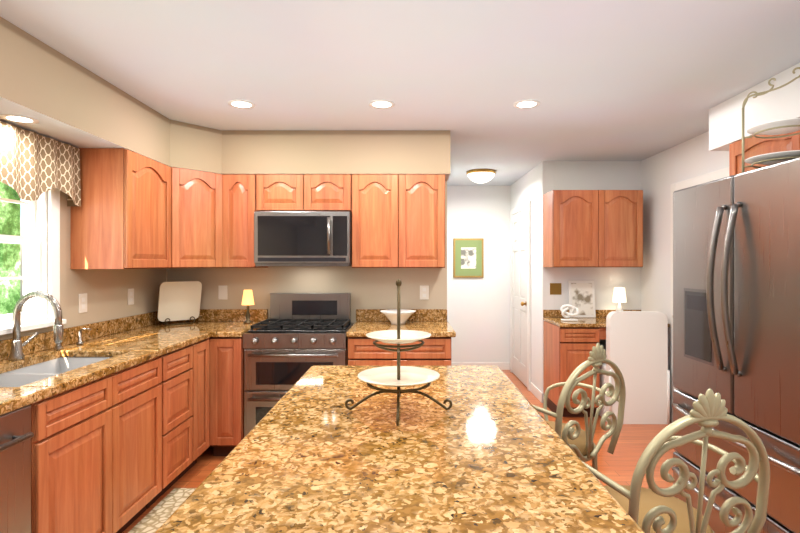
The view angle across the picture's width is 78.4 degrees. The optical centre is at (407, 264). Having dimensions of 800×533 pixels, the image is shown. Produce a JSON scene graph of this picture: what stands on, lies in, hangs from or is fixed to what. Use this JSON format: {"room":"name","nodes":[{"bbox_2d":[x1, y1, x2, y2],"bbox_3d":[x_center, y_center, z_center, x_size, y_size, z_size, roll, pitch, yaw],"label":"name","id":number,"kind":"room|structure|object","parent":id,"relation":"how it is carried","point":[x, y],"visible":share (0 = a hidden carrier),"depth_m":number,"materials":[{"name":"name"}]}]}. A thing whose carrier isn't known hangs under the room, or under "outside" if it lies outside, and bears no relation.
{"room":"kitchen","nodes":[
{"label":"kitchen","id":0,"kind":"room"},
{"bbox_2d":[0,190,166,339],"bbox_3d":[-2.100,0.180,1.330,0.120,2.440,5.860,0,0,0],"label":"wall","id":1,"kind":"structure","parent":0,"point":[106,290],"depth_m":3.22,"materials":[{"name":"beige paint"}]},
{"bbox_2d":[0,184,66,334],"bbox_3d":[-2.077,-0.152,2.320,0.166,1.005,1.090,0,0,0],"label":"window","id":2,"kind":"structure","parent":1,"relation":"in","point":[33,239],"depth_m":2.75,"materials":[{"name":"white"}]},
{"bbox_2d":[0,121,80,205],"bbox_3d":[-1.990,-0.507,2.325,0.095,0.365,1.210,0,0,0],"label":"window valance","id":3,"kind":"object","parent":1,"relation":"attached to","point":[34,166],"visible":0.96,"depth_m":2.57,"materials":[{"name":"fabric"}]},
{"bbox_2d":[79,293,86,312],"bbox_3d":[-2.035,0.245,3.069,0.008,0.120,0.076,0,0,0],"label":"electrical outlet plate","id":4,"kind":"object","parent":1,"relation":"attached to","point":[82,297],"depth_m":3.07,"materials":[{"name":"white plastic"}]},
{"bbox_2d":[70,148,173,268],"bbox_3d":[-1.847,-0.335,3.258,0.383,0.730,0.597,0,0,0],"label":"upper cabinet","id":5,"kind":"object","parent":1,"relation":"attached to","point":[134,210],"depth_m":2.96,"materials":[{"name":"brown wood"}]},
{"bbox_2d":[128,288,133,304],"bbox_3d":[-2.035,0.240,3.600,0.008,0.120,0.076,0,0,0],"label":"electrical outlet plate","id":6,"kind":"object","parent":1,"relation":"attached to","point":[130,291],"depth_m":3.60,"materials":[{"name":"white plastic"}]},
{"bbox_2d":[167,181,446,322],"bbox_3d":[-0.855,0.180,4.200,2.370,2.440,0.120,0,0,0],"label":"wall","id":7,"kind":"structure","parent":0,"point":[371,288],"depth_m":4.12,"materials":[{"name":"beige paint"}]},
{"bbox_2d":[174,167,225,267],"bbox_3d":[-1.624,-0.335,3.702,0.469,0.730,0.484,0,0,0],"label":"upper cabinet","id":8,"kind":"object","parent":7,"relation":"attached to","point":[199,196],"depth_m":3.66,"materials":[{"name":"brown wood"}]},
{"bbox_2d":[218,285,226,299],"bbox_3d":[-1.562,0.240,4.135,0.076,0.120,0.006,0,0,0],"label":"electrical outlet plate","id":9,"kind":"object","parent":7,"relation":"attached to","point":[222,289],"depth_m":4.13,"materials":[{"name":"white plastic"}]},
{"bbox_2d":[226,174,267,267],"bbox_3d":[-1.332,-0.335,3.946,0.300,0.730,0.387,0,0,0],"label":"upper cabinet","id":10,"kind":"object","parent":7,"relation":"attached to","point":[241,189],"depth_m":3.80,"materials":[{"name":"brown wood"}]},
{"bbox_2d":[258,174,353,211],"bbox_3d":[-0.810,-0.555,3.969,0.740,0.290,0.342,0,0,0],"label":"upper cabinet","id":11,"kind":"object","parent":7,"relation":"attached to","point":[276,192],"depth_m":3.80,"materials":[{"name":"brown wood"}]},
{"bbox_2d":[254,211,351,265],"bbox_3d":[-0.810,-0.193,3.913,0.732,0.419,0.450,0,0,0],"label":"over-the-range microwave","id":12,"kind":"object","parent":11,"relation":"attached to","point":[302,238],"visible":0.98,"depth_m":3.74,"materials":[{"name":"silver metal"}]},
{"bbox_2d":[351,174,444,267],"bbox_3d":[-0.075,-0.335,3.969,0.729,0.730,0.342,0,0,0],"label":"upper cabinet","id":13,"kind":"object","parent":7,"relation":"attached to","point":[398,220],"depth_m":3.80,"materials":[{"name":"brown wood"}]},
{"bbox_2d":[420,285,428,299],"bbox_3d":[0.139,0.240,4.135,0.076,0.120,0.008,0,0,0],"label":"electrical outlet plate","id":14,"kind":"object","parent":7,"relation":"attached to","point":[424,289],"depth_m":4.13,"materials":[{"name":"white plastic"}]},
{"bbox_2d":[122,370,675,532],"bbox_3d":[0.155,1.450,2.450,4.630,0.100,8.340,0,0,0],"label":"floor","id":15,"kind":"structure","parent":0,"point":[618,465],"depth_m":3.55,"materials":[{"name":"brown wood"}]},
{"bbox_2d":[0,405,33,532],"bbox_3d":[-1.690,0.963,1.540,0.660,0.875,0.592,0,0,0],"label":"dishwasher","id":16,"kind":"object","parent":15,"relation":"on","point":[16,434],"visible":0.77,"depth_m":1.76,"materials":[{"name":"silver metal"}]},
{"bbox_2d":[30,400,165,532],"bbox_3d":[-1.716,1.090,2.320,0.637,0.620,0.940,0,0,0],"label":"base cabinet","id":17,"kind":"object","parent":15,"relation":"on","point":[121,451],"depth_m":2.20,"materials":[{"name":"brown wood"}]},
{"bbox_2d":[38,341,201,490],"bbox_3d":[-1.716,0.960,2.993,0.637,0.880,0.524,0,0,0],"label":"base cabinet","id":18,"kind":"object","parent":15,"relation":"on","point":[175,377],"depth_m":2.89,"materials":[{"name":"brown wood"}]},
{"bbox_2d":[0,309,231,414],"bbox_3d":[-1.710,0.553,2.220,0.660,0.346,3.839,0,0,0],"label":"countertop","id":19,"kind":"structure","parent":18,"relation":"on","point":[43,369],"depth_m":2.72,"materials":[{"name":"stone"}]},
{"bbox_2d":[8,291,90,360],"bbox_3d":[-1.865,0.306,2.683,0.263,0.345,0.509,0,0,0],"label":"sink faucet","id":20,"kind":"object","parent":19,"relation":"on","point":[17,345],"visible":1,"depth_m":2.45,"materials":[{"name":"silver metal"}]},
{"bbox_2d":[157,281,201,324],"bbox_3d":[-1.843,0.307,3.933,0.152,0.343,0.320,0,0,45],"label":"platter","id":21,"kind":"object","parent":19,"relation":"on","point":[179,300],"visible":1,"depth_m":3.90,"materials":[{"name":"beige ceramic"}]},
{"bbox_2d":[128,488,195,532],"bbox_3d":[-1.115,1.394,2.320,0.670,0.012,1.440,0,0,0],"label":"kitchen rug","id":22,"kind":"object","parent":15,"relation":"on","point":[158,515],"visible":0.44,"depth_m":2.75,"materials":[{"name":"beige fabric"}]},
{"bbox_2d":[202,339,205,452],"bbox_3d":[-1.716,0.960,3.324,0.637,0.880,0.262,0,0,0],"label":"base cabinet","id":23,"kind":"object","parent":15,"relation":"on","point":[203,341],"depth_m":3.37,"materials":[{"name":"brown wood"}]},
{"bbox_2d":[206,337,217,455],"bbox_3d":[-1.697,0.960,3.765,0.678,0.880,0.741,0,0,0],"label":"base cabinet","id":24,"kind":"object","parent":15,"relation":"on","point":[212,342],"depth_m":3.48,"materials":[{"name":"brown wood"}]},
{"bbox_2d":[218,336,244,455],"bbox_3d":[-1.300,0.960,3.796,0.236,0.880,0.637,0,0,0],"label":"base cabinet","id":25,"kind":"object","parent":15,"relation":"on","point":[231,390],"depth_m":3.48,"materials":[{"name":"brown wood"}]},
{"bbox_2d":[216,309,267,336],"bbox_3d":[-1.280,0.450,3.800,0.197,0.139,0.677,0,0,0],"label":"countertop","id":26,"kind":"structure","parent":25,"relation":"on","point":[227,324],"depth_m":4.10,"materials":[{"name":"stone"}]},
{"bbox_2d":[242,290,253,323],"bbox_3d":[-1.300,0.344,3.980,0.100,0.269,0.098,0,0,0],"label":"light","id":27,"kind":"object","parent":26,"relation":"on","point":[247,299],"visible":1,"depth_m":3.95,"materials":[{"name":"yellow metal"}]},
{"bbox_2d":[243,293,353,436],"bbox_3d":[-0.810,0.820,3.774,0.732,1.160,0.671,0,0,0],"label":"range","id":28,"kind":"object","parent":15,"relation":"on","point":[292,341],"visible":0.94,"depth_m":3.50,"materials":[{"name":"silver metal"}]},
{"bbox_2d":[348,337,450,365],"bbox_3d":[-0.060,0.960,3.796,0.740,0.880,0.637,0,0,0],"label":"base cabinet","id":29,"kind":"object","parent":15,"relation":"on","point":[436,351],"depth_m":3.48,"materials":[{"name":"brown wood"}]},
{"bbox_2d":[346,309,455,336],"bbox_3d":[-0.049,0.450,3.804,0.778,0.139,0.669,0,0,0],"label":"countertop","id":30,"kind":"structure","parent":29,"relation":"on","point":[433,321],"depth_m":3.96,"materials":[{"name":"stone"}]},
{"bbox_2d":[380,309,415,324],"bbox_3d":[-0.080,0.427,3.920,0.290,0.104,0.290,0,0,0],"label":"bowl","id":31,"kind":"object","parent":30,"relation":"on","point":[391,315],"visible":0.79,"depth_m":3.86,"materials":[{"name":"white ceramic"}]},
{"bbox_2d":[543,321,605,416],"bbox_3d":[1.853,0.985,4.669,0.975,0.830,0.542,0,0,0],"label":"base cabinet","id":32,"kind":"object","parent":15,"relation":"on","point":[566,351],"visible":0.5,"depth_m":4.41,"materials":[{"name":"brown wood"}]},
{"bbox_2d":[543,310,669,326],"bbox_3d":[1.856,0.514,4.669,0.984,0.108,0.558,0,0,0],"label":"countertop","id":33,"kind":"structure","parent":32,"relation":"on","point":[554,317],"depth_m":4.73,"materials":[{"name":"stone"}]},
{"bbox_2d":[560,304,578,320],"bbox_3d":[1.529,0.455,4.620,0.172,0.155,0.070,0,0,0],"label":"sculpture","id":34,"kind":"object","parent":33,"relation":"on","point":[568,314],"visible":1,"depth_m":4.60,"materials":[{"name":"white ceramic"}]},
{"bbox_2d":[568,281,595,317],"bbox_3d":[1.740,0.349,4.901,0.260,0.368,0.050,0,0,0],"label":"picture","id":35,"kind":"object","parent":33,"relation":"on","point":[582,296],"visible":0.9,"depth_m":4.89,"materials":[{"name":"white paper"}]},
{"bbox_2d":[612,288,626,310],"bbox_3d":[2.080,0.384,4.820,0.130,0.300,0.130,0,0,0],"label":"desk lamp","id":36,"kind":"object","parent":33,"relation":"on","point":[619,296],"visible":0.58,"depth_m":4.78,"materials":[{"name":"white ceramic"}]},
{"bbox_2d":[533,343,625,470],"bbox_3d":[0.617,0.854,2.102,0.472,1.097,0.483,0,0,-32],"label":"bar stool","id":37,"kind":"object","parent":15,"relation":"on","point":[578,440],"visible":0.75,"depth_m":1.94,"materials":[{"name":"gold metal"}]},
{"bbox_2d":[596,311,669,424],"bbox_3d":[2.020,0.910,4.537,0.534,0.980,0.536,0,0,0],"label":"chair","id":38,"kind":"object","parent":15,"relation":"on","point":[637,348],"visible":0.83,"depth_m":4.29,"materials":[{"name":"white"}]},
{"bbox_2d":[582,388,769,532],"bbox_3d":[0.694,0.856,1.428,0.475,1.092,0.480,0,0,-12],"label":"bar stool","id":39,"kind":"object","parent":15,"relation":"on","point":[654,508],"visible":0.83,"depth_m":1.23,"materials":[{"name":"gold metal"}]},
{"bbox_2d":[672,157,799,532],"bbox_3d":[1.843,0.500,2.190,0.955,1.800,1.000,0,0,0],"label":"refrigerator","id":40,"kind":"object","parent":15,"relation":"on","point":[736,291],"visible":0.77,"depth_m":2.12,"materials":[{"name":"silver metal"}]},
{"bbox_2d":[742,67,799,172],"bbox_3d":[1.824,-0.674,2.406,0.312,0.548,0.312,0,0,0],"label":"plate rack","id":41,"kind":"object","parent":40,"relation":"on","point":[784,126],"visible":0.9,"depth_m":2.39,"materials":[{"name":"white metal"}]},
{"bbox_2d":[0,0,799,185],"bbox_3d":[0.155,-1.090,2.450,4.630,0.100,8.340,0,0,0],"label":"ceiling","id":42,"kind":"structure","parent":0,"point":[619,80],"depth_m":2.54,"materials":[{"name":"white paint"}]},
{"bbox_2d":[0,17,449,180],"bbox_3d":[-0.855,-0.871,1.270,2.369,0.337,5.738,0,0,0],"label":"soffit","id":43,"kind":"object","parent":42,"relation":"attached to","point":[60,97],"depth_m":3.47,"materials":[{"name":"beige paint"}]},
{"bbox_2d":[0,114,38,123],"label":"recessed light","id":44,"kind":"object","parent":43,"relation":"in","point":[22,119],"depth_m":2.35,"materials":[{"name":"white"}]},
{"bbox_2d":[228,100,254,108],"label":"recessed light","id":45,"kind":"object","parent":42,"relation":"in","point":[239,103],"depth_m":3.17,"materials":[{"name":"white"}]},
{"bbox_2d":[369,100,394,108],"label":"recessed light","id":46,"kind":"object","parent":42,"relation":"in","point":[378,103],"depth_m":3.17,"materials":[{"name":"white"}]},
{"bbox_2d":[466,169,495,182],"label":"ceiling light","id":47,"kind":"object","parent":42,"relation":"in","point":[480,175],"depth_m":5.40,"materials":[{"name":"white glass"}]},
{"bbox_2d":[513,100,539,108],"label":"recessed light","id":48,"kind":"object","parent":42,"relation":"in","point":[523,103],"depth_m":3.17,"materials":[{"name":"white"}]},
{"bbox_2d":[709,63,799,150],"bbox_3d":[2.184,-0.899,2.245,0.329,0.279,2.090,0,0,0],"label":"soffit","id":49,"kind":"structure","parent":42,"relation":"attached to","point":[725,122],"depth_m":2.86,"materials":[{"name":"white paint"}]},
{"bbox_2d":[447,186,510,361],"bbox_3d":[0.845,0.180,6.560,1.270,2.440,0.120,0,0,0],"label":"wall","id":50,"kind":"structure","parent":0,"point":[478,314],"depth_m":6.50,"materials":[{"name":"white paint"}]},
{"bbox_2d":[453,238,483,277],"bbox_3d":[0.800,-0.080,6.484,0.400,0.520,0.030,0,0,0],"label":"framed picture","id":51,"kind":"object","parent":50,"relation":"attached to","point":[468,257],"visible":1,"depth_m":6.47,"materials":[{"name":"green paper"}]},
{"bbox_2d":[451,362,509,369],"bbox_3d":[0.845,1.350,6.479,1.030,0.100,0.039,0,0,0],"label":"baseboard","id":52,"kind":"structure","parent":50,"relation":"attached to","point":[502,365],"depth_m":6.49,"materials":[{"name":"white wood"}]},
{"bbox_2d":[511,161,554,392],"bbox_3d":[1.420,0.180,5.725,0.120,2.440,1.550,0,0,0],"label":"wall","id":53,"kind":"structure","parent":0,"point":[534,185],"depth_m":5.15,"materials":[{"name":"white paint"}]},
{"bbox_2d":[510,200,530,390],"bbox_3d":[1.317,0.347,5.905,0.085,2.105,1.000,0,0,0],"label":"hall door","id":54,"kind":"structure","parent":53,"relation":"in","point":[520,292],"depth_m":5.83,"materials":[{"name":"white wood"}]},
{"bbox_2d":[530,382,543,402],"bbox_3d":[1.362,1.350,5.167,0.035,0.100,0.465,0,0,0],"label":"baseboard","id":55,"kind":"structure","parent":53,"relation":"attached to","point":[538,394],"depth_m":5.13,"materials":[{"name":"white"}]},
{"bbox_2d":[555,161,640,349],"bbox_3d":[1.976,0.180,5.010,0.989,2.440,0.120,0,0,0],"label":"wall","id":56,"kind":"structure","parent":0,"point":[597,175],"depth_m":4.95,"materials":[{"name":"white paint"}]},
{"bbox_2d":[550,283,561,294],"bbox_3d":[1.491,0.250,4.947,0.120,0.120,0.006,0,0,0],"label":"electrical outlet plate","id":57,"kind":"object","parent":56,"relation":"attached to","point":[555,288],"depth_m":4.94,"materials":[{"name":"brown metal"}]},
{"bbox_2d":[543,190,642,266],"bbox_3d":[1.791,-0.335,4.777,0.850,0.730,0.342,0,0,0],"label":"upper cabinet","id":58,"kind":"object","parent":56,"relation":"attached to","point":[592,228],"visible":1,"depth_m":4.61,"materials":[{"name":"brown wood"}]},
{"bbox_2d":[641,131,728,419],"bbox_3d":[2.410,0.180,1.675,0.120,2.440,6.550,0,0,0],"label":"wall","id":59,"kind":"structure","parent":0,"point":[662,172],"depth_m":4.51,"materials":[{"name":"white paint"}]},
{"bbox_2d":[671,167,728,422],"bbox_3d":[2.307,0.347,3.855,0.085,2.105,0.960,0,0,0],"label":"panel","id":60,"kind":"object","parent":59,"relation":"attached to","point":[709,177],"depth_m":4.28,"materials":[{"name":"white"}]},
{"bbox_2d":[729,130,799,175],"bbox_3d":[2.174,-0.598,2.510,0.332,0.315,1.120,0,0,0],"label":"upper cabinet","id":61,"kind":"object","parent":59,"relation":"attached to","point":[754,146],"visible":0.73,"depth_m":2.82,"materials":[{"name":"brown wood"}]},
{"bbox_3d":[-0.130,0.960,1.391,0.624,0.880,1.827,0,0,0],"label":"kitchen island","id":62,"kind":"object","parent":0,"visible":0},
{"bbox_2d":[155,366,644,532],"bbox_3d":[-0.015,0.499,1.390,0.890,0.039,1.880,0,0,0],"label":"island countertop","id":63,"kind":"structure","parent":62,"relation":"on","point":[490,451],"depth_m":1.14,"materials":[{"name":"stone"}]},
{"bbox_2d":[345,279,451,425],"bbox_3d":[-0.030,0.259,1.580,0.263,0.421,0.263,0,0,45],"label":"serving stand","id":64,"kind":"object","parent":63,"relation":"on","point":[398,376],"visible":1,"depth_m":1.58,"materials":[{"name":"white ceramic"}]},
{"label":"outside","id":65,"kind":"structure","parent":0,"visible":0},
{"bbox_2d":[0,181,19,314],"bbox_3d":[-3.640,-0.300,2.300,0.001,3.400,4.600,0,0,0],"label":"view","id":66,"kind":"structure","parent":65,"point":[4,213],"depth_m":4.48,"materials":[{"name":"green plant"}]}
]}

